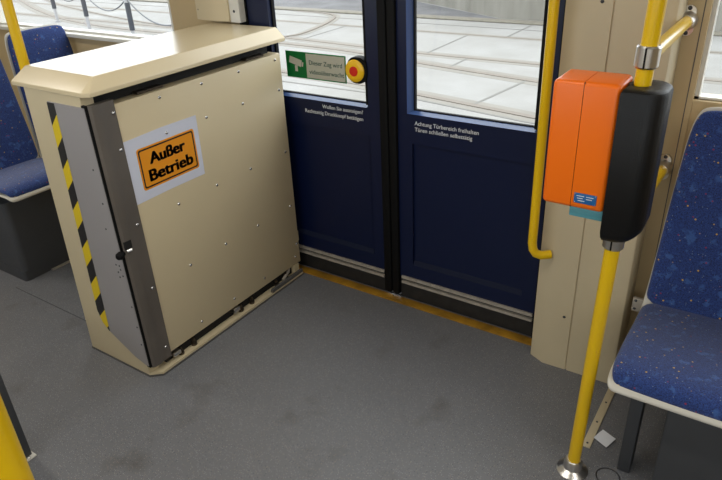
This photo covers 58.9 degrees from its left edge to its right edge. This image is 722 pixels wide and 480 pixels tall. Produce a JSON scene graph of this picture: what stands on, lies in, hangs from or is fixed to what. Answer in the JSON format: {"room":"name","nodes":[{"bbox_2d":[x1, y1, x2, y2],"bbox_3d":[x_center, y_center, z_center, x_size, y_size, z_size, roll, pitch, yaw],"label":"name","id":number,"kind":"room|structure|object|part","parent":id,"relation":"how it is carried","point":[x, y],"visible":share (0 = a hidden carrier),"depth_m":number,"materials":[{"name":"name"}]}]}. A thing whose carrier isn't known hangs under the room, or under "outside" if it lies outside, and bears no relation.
{"room":"transit interior","nodes":[
{"label":"transit interior","id":0,"kind":"room"},
{"bbox_2d":[0,29,119,154],"bbox_3d":[-1.695,-0.734,3.839,2.960,1.030,0.080,15,33,30],"label":"wall","id":1,"kind":"structure","parent":0,"point":[78,45],"depth_m":3.86,"materials":[{"name":"beige plastic"}]},
{"bbox_2d":[0,0,173,42],"bbox_3d":[-1.551,-1.492,3.243,1.595,0.886,0.085,15,33,30],"label":"window","id":2,"kind":"structure","parent":1,"relation":"in","point":[117,37],"depth_m":3.34,"materials":[{"name":"white"}]},
{"bbox_3d":[-1.541,-1.105,3.436,1.595,0.020,0.055,15,33,30],"label":"sill","id":3,"kind":"part","parent":2,"relation":"part of","materials":[{"name":"white"}]},
{"bbox_2d":[240,0,248,24],"bbox_3d":[-0.480,-0.798,2.834,0.048,1.980,0.055,15,33,30],"label":"trim","id":4,"kind":"structure","parent":1,"relation":"attached to","point":[245,3],"depth_m":2.71,"materials":[{"name":"black rubber"}]},
{"bbox_2d":[169,0,239,30],"bbox_3d":[-0.697,-1.435,2.667,0.435,1.220,0.090,15,33,30],"label":"wall pier","id":5,"kind":"object","parent":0,"point":[183,12],"depth_m":2.91,"materials":[{"name":"beige plastic"}]},
{"bbox_2d":[195,0,245,22],"bbox_3d":[-0.619,-1.173,2.654,0.252,0.504,0.058,15,33,30],"label":"junction box","id":6,"kind":"object","parent":5,"relation":"attached to","point":[212,10],"visible":1,"depth_m":2.72,"materials":[{"name":"beige paint"}]},
{"bbox_2d":[0,263,667,479],"bbox_3d":[-0.504,0.874,1.938,7.600,0.120,2.720,15,33,30],"label":"floor","id":7,"kind":"structure","parent":0,"point":[324,379],"depth_m":2.32,"materials":[{"name":"plastic"}]},
{"bbox_2d":[0,395,34,479],"bbox_3d":[-0.303,0.248,0.572,0.080,2.250,0.080,15,33,30],"label":"pole","id":8,"kind":"object","parent":7,"relation":"on","point":[14,465],"visible":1,"depth_m":0.53,"materials":[{"name":"yellow metal"}]},
{"bbox_2d":[0,374,36,461],"bbox_3d":[-1.477,0.283,1.902,0.605,1.041,0.446,15,33,30],"label":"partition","id":9,"kind":"object","parent":7,"relation":"on","point":[29,455],"visible":0.63,"depth_m":2.07,"materials":[{"name":"grey plastic"}]},
{"bbox_3d":[-1.133,0.722,2.147,0.080,0.006,0.046,15,33,30],"label":"foot plate","id":10,"kind":"part","parent":9,"relation":"part of","materials":[{"name":"grey plastic"}]},
{"bbox_2d":[0,59,50,201],"bbox_3d":[-1.698,-0.575,3.025,0.547,0.666,0.445,15,33,30],"label":"chair","id":11,"kind":"object","parent":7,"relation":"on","point":[23,175],"visible":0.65,"depth_m":3.23,"materials":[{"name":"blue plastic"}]},
{"bbox_3d":[-1.875,-0.629,3.130,0.090,0.644,0.438,15,33,30],"label":"backrest","id":12,"kind":"part","parent":11,"relation":"part of","materials":[{"name":"blue fabric"}]},
{"bbox_2d":[0,158,49,197],"bbox_3d":[-1.655,-0.321,3.137,0.473,0.082,0.438,15,33,30],"label":"cushion","id":13,"kind":"object","parent":11,"relation":"on","point":[19,177],"depth_m":3.01,"materials":[{"name":"blue fabric"}]},
{"bbox_2d":[0,155,69,280],"bbox_3d":[-1.632,-0.194,3.470,0.485,0.420,0.800,15,33,30],"label":"plinth","id":14,"kind":"object","parent":7,"relation":"on","point":[32,243],"visible":0.31,"depth_m":3.15,"materials":[{"name":"grey paint"}]},
{"bbox_2d":[4,24,73,157],"bbox_3d":[-1.466,-0.749,3.328,0.547,0.666,0.388,15,33,30],"label":"chair","id":15,"kind":"object","parent":7,"relation":"on","point":[49,41],"visible":0.16,"depth_m":3.33,"materials":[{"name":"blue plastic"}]},
{"bbox_2d":[16,287,85,320],"bbox_3d":[-1.425,0.304,2.963,0.630,0.001,0.003,15,33,30],"label":"trim","id":16,"kind":"structure","parent":7,"relation":"on","point":[16,287],"depth_m":2.97,"materials":[{"name":"grey paint"}]},
{"bbox_2d":[11,22,303,376],"bbox_3d":[-0.724,-0.203,2.622,0.414,1.154,0.968,15,33,30],"label":"base cabinet","id":17,"kind":"object","parent":7,"relation":"on","point":[159,279],"visible":1,"depth_m":2.41,"materials":[{"name":"beige metal"}]},
{"bbox_3d":[-0.978,-0.011,2.324,0.360,1.082,0.045,15,33,30],"label":"frame","id":18,"kind":"part","parent":17,"relation":"part of","materials":[{"name":"beige paint"}]},
{"bbox_3d":[-0.934,0.010,2.267,0.249,1.006,0.005,15,33,30],"label":"plate","id":19,"kind":"part","parent":17,"relation":"part of","materials":[{"name":"grey metal"}]},
{"bbox_3d":[-0.832,0.054,2.206,0.028,0.029,0.032,4,29,12],"label":"knob","id":20,"kind":"part","parent":17,"relation":"part of","materials":[{"name":"black plastic"}]},
{"bbox_3d":[-0.736,-0.517,2.184,0.050,0.008,0.110,15,33,30],"label":"hinge plate","id":21,"kind":"part","parent":17,"relation":"part of","materials":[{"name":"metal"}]},
{"bbox_3d":[-0.744,-0.693,2.373,0.409,0.054,0.944,15,33,30],"label":"lid","id":22,"kind":"part","parent":17,"relation":"part of","materials":[{"name":"beige paint"}]},
{"bbox_2d":[123,115,204,204],"bbox_3d":[-0.687,-0.289,2.271,0.006,0.232,0.324,15,33,30],"label":"paper notice","id":23,"kind":"object","parent":17,"relation":"attached to","point":[162,159],"visible":1,"depth_m":2.26,"materials":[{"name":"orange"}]},
{"bbox_3d":[-0.699,0.297,2.882,0.402,0.010,0.904,15,33,30],"label":"plate","id":24,"kind":"part","parent":17,"relation":"part of","materials":[{"name":"beige paint"}]},
{"bbox_3d":[-0.571,-0.174,2.590,0.070,0.991,0.820,15,33,30],"label":"panel","id":25,"kind":"part","parent":17,"relation":"part of","materials":[{"name":"beige paint"}]},
{"bbox_3d":[-0.445,-0.734,2.563,0.050,0.008,0.100,15,33,30],"label":"hinge plate","id":26,"kind":"part","parent":17,"relation":"part of","materials":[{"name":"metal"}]},
{"bbox_3d":[-0.353,0.146,3.048,0.022,0.059,0.102,5,29,15],"label":"lever","id":27,"kind":"part","parent":17,"relation":"part of","materials":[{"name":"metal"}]},
{"bbox_2d":[299,264,531,345],"bbox_3d":[0.105,0.250,2.914,1.420,0.006,0.046,15,33,30],"label":"trim","id":28,"kind":"structure","parent":7,"relation":"on","point":[520,338],"depth_m":2.81,"materials":[{"name":"yellow metal"}]},
{"bbox_2d":[583,388,614,448],"bbox_3d":[0.820,0.601,2.190,0.026,0.007,0.333,15,33,30],"label":"metal strip","id":29,"kind":"object","parent":7,"relation":"on","point":[602,410],"visible":0.85,"depth_m":2.17,"materials":[{"name":"grey paint"}]},
{"bbox_2d":[594,430,614,446],"bbox_3d":[0.798,0.650,2.093,0.058,0.003,0.052,-22,33,-31],"label":"paper scrap","id":30,"kind":"object","parent":7,"relation":"on","point":[603,437],"visible":1,"depth_m":2.09,"materials":[{"name":"white paper"}]},
{"bbox_2d":[596,468,619,479],"bbox_3d":[0.759,0.728,1.963,0.072,0.001,0.072,15,33,30],"label":"cable","id":31,"kind":"object","parent":7,"relation":"on","point":[600,468],"depth_m":1.98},
{"bbox_2d":[556,0,667,479],"bbox_3d":[0.615,-0.273,1.462,0.108,2.250,0.094,15,33,30],"label":"pole","id":32,"kind":"object","parent":7,"relation":"on","point":[648,52],"visible":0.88,"depth_m":1.67,"materials":[{"name":"yellow metal"}]},
{"bbox_2d":[543,69,673,242],"bbox_3d":[0.575,-0.194,1.516,0.242,0.379,0.128,15,33,30],"label":"ticket validator","id":33,"kind":"object","parent":32,"relation":"attached to","point":[607,132],"visible":0.94,"depth_m":1.45,"materials":[{"name":"orange plastic"}]},
{"bbox_3d":[0.535,-0.098,1.526,0.053,0.026,0.002,15,33,30],"label":"rating plate","id":34,"kind":"part","parent":33,"relation":"part of","materials":[{"name":"blue plastic"}]},
{"bbox_2d":[655,154,672,189],"bbox_3d":[0.803,-0.118,1.814,0.052,0.084,0.550,15,33,30],"label":"grab rail","id":35,"kind":"object","parent":32,"relation":"attached to","point":[665,167],"visible":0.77,"depth_m":1.98,"materials":[{"name":"yellow metal"}]},
{"bbox_2d":[607,107,721,472],"bbox_3d":[0.973,0.226,1.779,0.481,1.041,0.588,15,33,30],"label":"chair","id":36,"kind":"object","parent":7,"relation":"on","point":[670,357],"visible":1,"depth_m":1.86,"materials":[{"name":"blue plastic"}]},
{"bbox_3d":[0.818,0.515,1.901,0.036,0.430,0.060,15,33,30],"label":"leg","id":37,"kind":"part","parent":36,"relation":"part of","materials":[{"name":"grey paint"}]},
{"bbox_2d":[612,303,721,420],"bbox_3d":[0.969,0.327,1.784,0.438,0.082,0.508,15,33,30],"label":"cushion","id":38,"kind":"object","parent":36,"relation":"on","point":[670,357],"depth_m":1.73,"materials":[{"name":"blue fabric"}]},
{"bbox_3d":[1.106,-0.035,1.845,0.438,0.644,0.097,15,33,30],"label":"backrest","id":39,"kind":"part","parent":36,"relation":"part of","materials":[{"name":"blue fabric"}]},
{"bbox_2d":[651,411,721,479],"bbox_3d":[1.168,0.543,1.886,0.438,0.365,0.570,15,33,30],"label":"box","id":40,"kind":"object","parent":7,"relation":"on","point":[689,449],"visible":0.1,"depth_m":1.72,"materials":[{"name":"grey paint"}]},
{"bbox_2d":[626,0,713,335],"bbox_3d":[0.845,-0.561,1.979,0.385,2.250,0.100,15,33,30],"label":"wall pier","id":41,"kind":"object","parent":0,"point":[688,44],"depth_m":1.95,"materials":[{"name":"beige plastic"}]},
{"bbox_2d":[531,0,565,337],"bbox_3d":[0.672,-0.481,2.133,0.028,1.980,0.055,15,33,30],"label":"trim","id":42,"kind":"structure","parent":41,"relation":"attached to","point":[565,0],"depth_m":2.33,"materials":[{"name":"black rubber"}]},
{"bbox_2d":[679,93,721,167],"bbox_3d":[2.181,0.335,1.472,2.910,1.030,0.095,15,33,30],"label":"wall","id":43,"kind":"structure","parent":0,"point":[698,105],"depth_m":1.90,"materials":[{"name":"beige plastic"}]},
{"bbox_2d":[528,0,559,259],"bbox_3d":[0.592,-0.599,1.892,0.079,1.508,0.064,-15,30,-22],"label":"grab rail","id":44,"kind":"object","parent":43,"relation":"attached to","point":[553,6],"visible":1,"depth_m":2.01,"materials":[{"name":"yellow metal"}]},
{"bbox_2d":[530,0,688,382],"bbox_3d":[0.763,-0.523,1.918,0.319,2.248,0.126,15,33,30],"label":"pillar","id":45,"kind":"structure","parent":43,"relation":"attached to","point":[598,36],"depth_m":2.16,"materials":[{"name":"beige plastic"}]},
{"bbox_2d":[654,0,706,260],"bbox_3d":[0.964,-0.500,1.854,0.002,2.250,0.004,15,33,30],"label":"trim","id":46,"kind":"structure","parent":43,"relation":"attached to","point":[706,0],"depth_m":1.93,"materials":[{"name":"beige plastic"}]},
{"bbox_2d":[659,0,721,100],"bbox_3d":[1.494,-0.511,1.102,1.763,0.868,0.620,15,33,30],"label":"window","id":47,"kind":"structure","parent":43,"relation":"in","point":[716,4],"depth_m":1.79,"materials":[{"name":"white"}]},
{"bbox_3d":[0.776,-0.508,1.609,0.056,0.084,0.554,15,33,30],"label":"grab rail","id":48,"kind":"part","parent":47,"relation":"part of","materials":[{"name":"yellow metal"}]},
{"bbox_3d":[0.070,-1.645,1.979,1.440,0.270,0.060,15,33,30],"label":"wall header","id":49,"kind":"structure","parent":0,"visible":0},
{"bbox_2d":[246,0,392,290],"bbox_3d":[-0.173,-0.713,2.642,0.694,1.976,0.060,16,33,31],"label":"door","id":50,"kind":"structure","parent":49,"relation":"in","point":[339,148],"depth_m":2.79,"materials":[{"name":"blue paint"}]},
{"bbox_2d":[285,50,346,83],"bbox_3d":[-0.190,-0.721,2.657,0.311,0.110,0.004,15,33,30],"label":"sign","id":51,"kind":"object","parent":50,"relation":"attached to","point":[315,66],"visible":1,"depth_m":2.65,"materials":[{"name":"green plastic"}]},
{"bbox_3d":[-0.139,-0.247,2.886,0.479,0.550,0.018,15,33,30],"label":"panel","id":52,"kind":"part","parent":50,"relation":"part of","materials":[{"name":"blue paint"}]},
{"bbox_3d":[-0.135,-0.003,3.002,0.479,0.020,0.012,15,33,30],"label":"panel moulding","id":53,"kind":"part","parent":50,"relation":"part of","materials":[{"name":"blue metal"}]},
{"bbox_2d":[345,55,367,83],"bbox_3d":[-0.014,-0.671,2.522,0.099,0.104,0.046,15,33,30],"label":"button","id":54,"kind":"object","parent":50,"relation":"attached to","point":[356,70],"visible":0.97,"depth_m":2.50,"materials":[{"name":"yellow plastic"}]},
{"bbox_2d":[386,0,564,335],"bbox_3d":[0.388,-0.558,2.300,0.649,1.976,0.064,15,33,29],"label":"door","id":55,"kind":"structure","parent":49,"relation":"in","point":[461,186],"depth_m":2.51,"materials":[{"name":"blue paint"}]},
{"bbox_3d":[0.434,0.154,2.656,0.493,0.020,0.012,15,33,30],"label":"panel moulding","id":56,"kind":"part","parent":55,"relation":"part of","materials":[{"name":"blue metal"}]},
{"bbox_3d":[0.431,-0.090,2.539,0.493,0.550,0.018,15,33,30],"label":"panel","id":57,"kind":"part","parent":55,"relation":"part of","materials":[{"name":"blue paint"}]},
{"label":"outside","id":58,"kind":"structure","parent":0,"visible":0},
{"bbox_2d":[12,0,721,124],"bbox_3d":[-4.065,0.707,3.519,70.000,0.200,80.000,15,33,30],"label":"ground","id":59,"kind":"structure","parent":58,"point":[522,96],"depth_m":9.39,"materials":[{"name":"concrete"}]},
{"bbox_2d":[50,0,60,21],"bbox_3d":[-6.384,-4.980,13.204,0.100,0.910,0.100,15,33,30],"label":"bollard","id":60,"kind":"object","parent":59,"relation":"on","point":[53,3],"visible":1,"depth_m":13.28,"materials":[{"name":"white metal"}]},
{"bbox_2d":[81,0,92,29],"bbox_3d":[-5.203,-4.401,12.009,0.100,0.910,0.100,15,33,30],"label":"bollard","id":61,"kind":"object","parent":59,"relation":"on","point":[83,2],"visible":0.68,"depth_m":12.04,"materials":[{"name":"white metal"}]},
{"bbox_2d":[90,0,123,10],"bbox_3d":[-4.483,-4.136,11.117,0.024,0.280,2.245,-23,34,-32],"label":"chain","id":62,"kind":"object","parent":61,"relation":"hanging from","point":[121,4],"visible":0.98,"depth_m":10.94,"materials":[{"name":"grey metal"}]},
{"bbox_2d":[44,0,160,25],"bbox_3d":[-6.323,-5.542,15.215,0.980,0.003,14.190,-25,35,-35],"label":"bed","id":63,"kind":"object","parent":59,"relation":"on","point":[44,0],"visible":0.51,"depth_m":13.98,"materials":[{"name":"grey concrete"}]},
{"bbox_2d":[47,0,286,36],"bbox_3d":[-6.325,-5.548,15.215,0.861,0.013,14.167,-25,35,-35],"label":"rail","id":64,"kind":"object","parent":63,"relation":"on","point":[47,0],"visible":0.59,"depth_m":13.84,"materials":[{"name":"metal"}]},
{"bbox_2d":[123,0,134,33],"bbox_3d":[-3.749,-3.599,10.372,0.100,0.910,0.100,15,33,30],"label":"bollard","id":65,"kind":"object","parent":59,"relation":"on","point":[126,3],"visible":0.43,"depth_m":10.33,"materials":[{"name":"grey metal"}]},
{"bbox_2d":[127,0,171,25],"bbox_3d":[-3.183,-3.425,9.665,0.024,0.280,1.734,-23,34,-33],"label":"chain","id":66,"kind":"object","parent":65,"relation":"hanging from","point":[127,0],"visible":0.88,"depth_m":9.81,"materials":[{"name":"grey metal"}]},
{"bbox_2d":[13,0,538,85],"bbox_3d":[-1.646,-3.418,10.799,33.383,0.002,2.018,21,36,37],"label":"bed","id":67,"kind":"object","parent":59,"relation":"on","point":[18,1],"visible":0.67,"depth_m":9.65,"materials":[{"name":"grey concrete"}]},
{"bbox_2d":[19,0,537,82],"bbox_3d":[-1.651,-3.423,10.802,33.367,0.009,1.779,21,36,37],"label":"rail","id":68,"kind":"object","parent":67,"relation":"on","point":[24,2],"visible":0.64,"depth_m":9.65,"materials":[{"name":"metal"}]},
{"bbox_2d":[284,11,339,36],"bbox_3d":[-1.370,-3.941,11.751,1.626,0.004,3.545,10,31,23],"label":"bed","id":69,"kind":"object","parent":59,"relation":"on","point":[337,15],"visible":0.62,"depth_m":11.83,"materials":[{"name":"grey concrete"}]},
{"bbox_2d":[286,10,335,36],"bbox_3d":[-1.395,-3.950,11.759,1.509,0.015,3.390,10,31,23],"label":"rail","id":70,"kind":"object","parent":69,"relation":"on","point":[333,15],"visible":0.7,"depth_m":11.71,"materials":[{"name":"metal"}]},
{"bbox_2d":[86,1,538,30],"bbox_3d":[-7.877,-6.316,16.807,27.000,0.004,0.035,15,33,30],"label":"joint","id":71,"kind":"object","parent":59,"relation":"on","point":[86,1],"visible":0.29,"depth_m":11.33,"materials":[{"name":"grey"}]},
{"bbox_2d":[303,26,344,38],"bbox_3d":[-0.613,-3.583,11.009,0.035,0.004,1.200,15,33,30],"label":"joint","id":72,"kind":"object","parent":59,"relation":"on","point":[343,26],"visible":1,"depth_m":10.97,"materials":[{"name":"grey"}]},
{"bbox_2d":[15,2,721,54],"bbox_3d":[-6.163,-5.469,15.065,52.000,0.001,0.272,15,33,30],"label":"bed","id":73,"kind":"object","parent":59,"relation":"on","point":[15,2],"visible":0.17,"depth_m":11.25,"materials":[{"name":"grey concrete"}]},
{"bbox_2d":[13,1,721,52],"bbox_3d":[-6.163,-5.471,15.065,52.000,0.005,0.128,15,33,30],"label":"rail","id":74,"kind":"object","parent":73,"relation":"on","point":[13,1],"visible":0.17,"depth_m":11.32,"materials":[{"name":"metal"}]},
{"bbox_2d":[16,12,721,84],"bbox_3d":[-6.891,-4.925,14.114,52.004,0.002,0.481,16,33,31],"label":"bed","id":75,"kind":"object","parent":59,"relation":"on","point":[446,57],"visible":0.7,"depth_m":9.20,"materials":[{"name":"grey concrete"}]},
{"bbox_2d":[16,13,721,81],"bbox_3d":[-6.891,-4.928,14.113,52.002,0.007,0.265,16,33,31],"label":"rail","id":76,"kind":"object","parent":75,"relation":"on","point":[715,80],"visible":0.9,"depth_m":9.86,"materials":[{"name":"metal"}]},
{"bbox_2d":[274,0,497,18],"bbox_3d":[-6.625,-11.720,26.797,36.500,0.012,18.900,15,33,30],"label":"verge","id":77,"kind":"structure","parent":59,"relation":"on","point":[355,5],"depth_m":13.43,"materials":[{"name":"concrete"}]},
{"bbox_2d":[281,68,535,122],"bbox_3d":[3.383,-0.703,5.244,24.046,0.002,0.769,18,34,33],"label":"bed","id":78,"kind":"object","parent":59,"relation":"on","point":[284,69],"visible":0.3,"depth_m":6.90,"materials":[{"name":"grey concrete"}]},
{"bbox_2d":[281,70,534,118],"bbox_3d":[3.386,-0.706,5.240,24.032,0.011,0.529,18,34,33],"label":"rail","id":79,"kind":"object","parent":78,"relation":"on","point":[282,71],"visible":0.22,"depth_m":6.83,"materials":[{"name":"metal"}]},
{"bbox_2d":[282,81,534,123],"bbox_3d":[-0.331,-1.743,7.539,15.020,0.004,0.459,17,34,33],"label":"joint","id":80,"kind":"object","parent":59,"relation":"on","point":[282,81],"visible":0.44,"depth_m":6.87,"materials":[{"name":"grey"}]},
{"bbox_2d":[129,0,721,35],"bbox_3d":[2.005,-3.936,11.397,70.000,0.030,0.250,15,33,30],"label":"kerb","id":81,"kind":"object","parent":59,"relation":"on","point":[457,18],"visible":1,"depth_m":11.66,"materials":[{"name":"concrete"}]},
{"bbox_2d":[426,35,467,52],"bbox_3d":[1.327,-2.987,9.713,0.035,0.004,1.420,15,33,29],"label":"joint","id":82,"kind":"object","parent":59,"relation":"on","point":[465,35],"visible":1,"depth_m":9.66,"materials":[{"name":"grey"}]},
{"bbox_2d":[474,81,525,103],"bbox_3d":[1.586,-1.676,7.234,0.035,0.004,1.209,20,36,36],"label":"joint","id":83,"kind":"object","parent":59,"relation":"on","point":[495,94],"visible":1,"depth_m":7.21,"materials":[{"name":"grey"}]},
{"bbox_2d":[507,25,531,36],"bbox_3d":[2.571,-3.386,10.343,0.035,0.004,1.000,15,33,30],"label":"joint","id":84,"kind":"object","parent":59,"relation":"on","point":[530,25],"visible":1,"depth_m":10.29,"materials":[{"name":"grey"}]},
{"bbox_2d":[417,0,721,30],"bbox_3d":[5.876,-4.494,10.304,3.846,1.700,26.662,-27,36,-37],"label":"wall","id":85,"kind":"structure","parent":59,"relation":"on","point":[533,10],"depth_m":11.31,"materials":[{"name":"concrete"}]}
]}

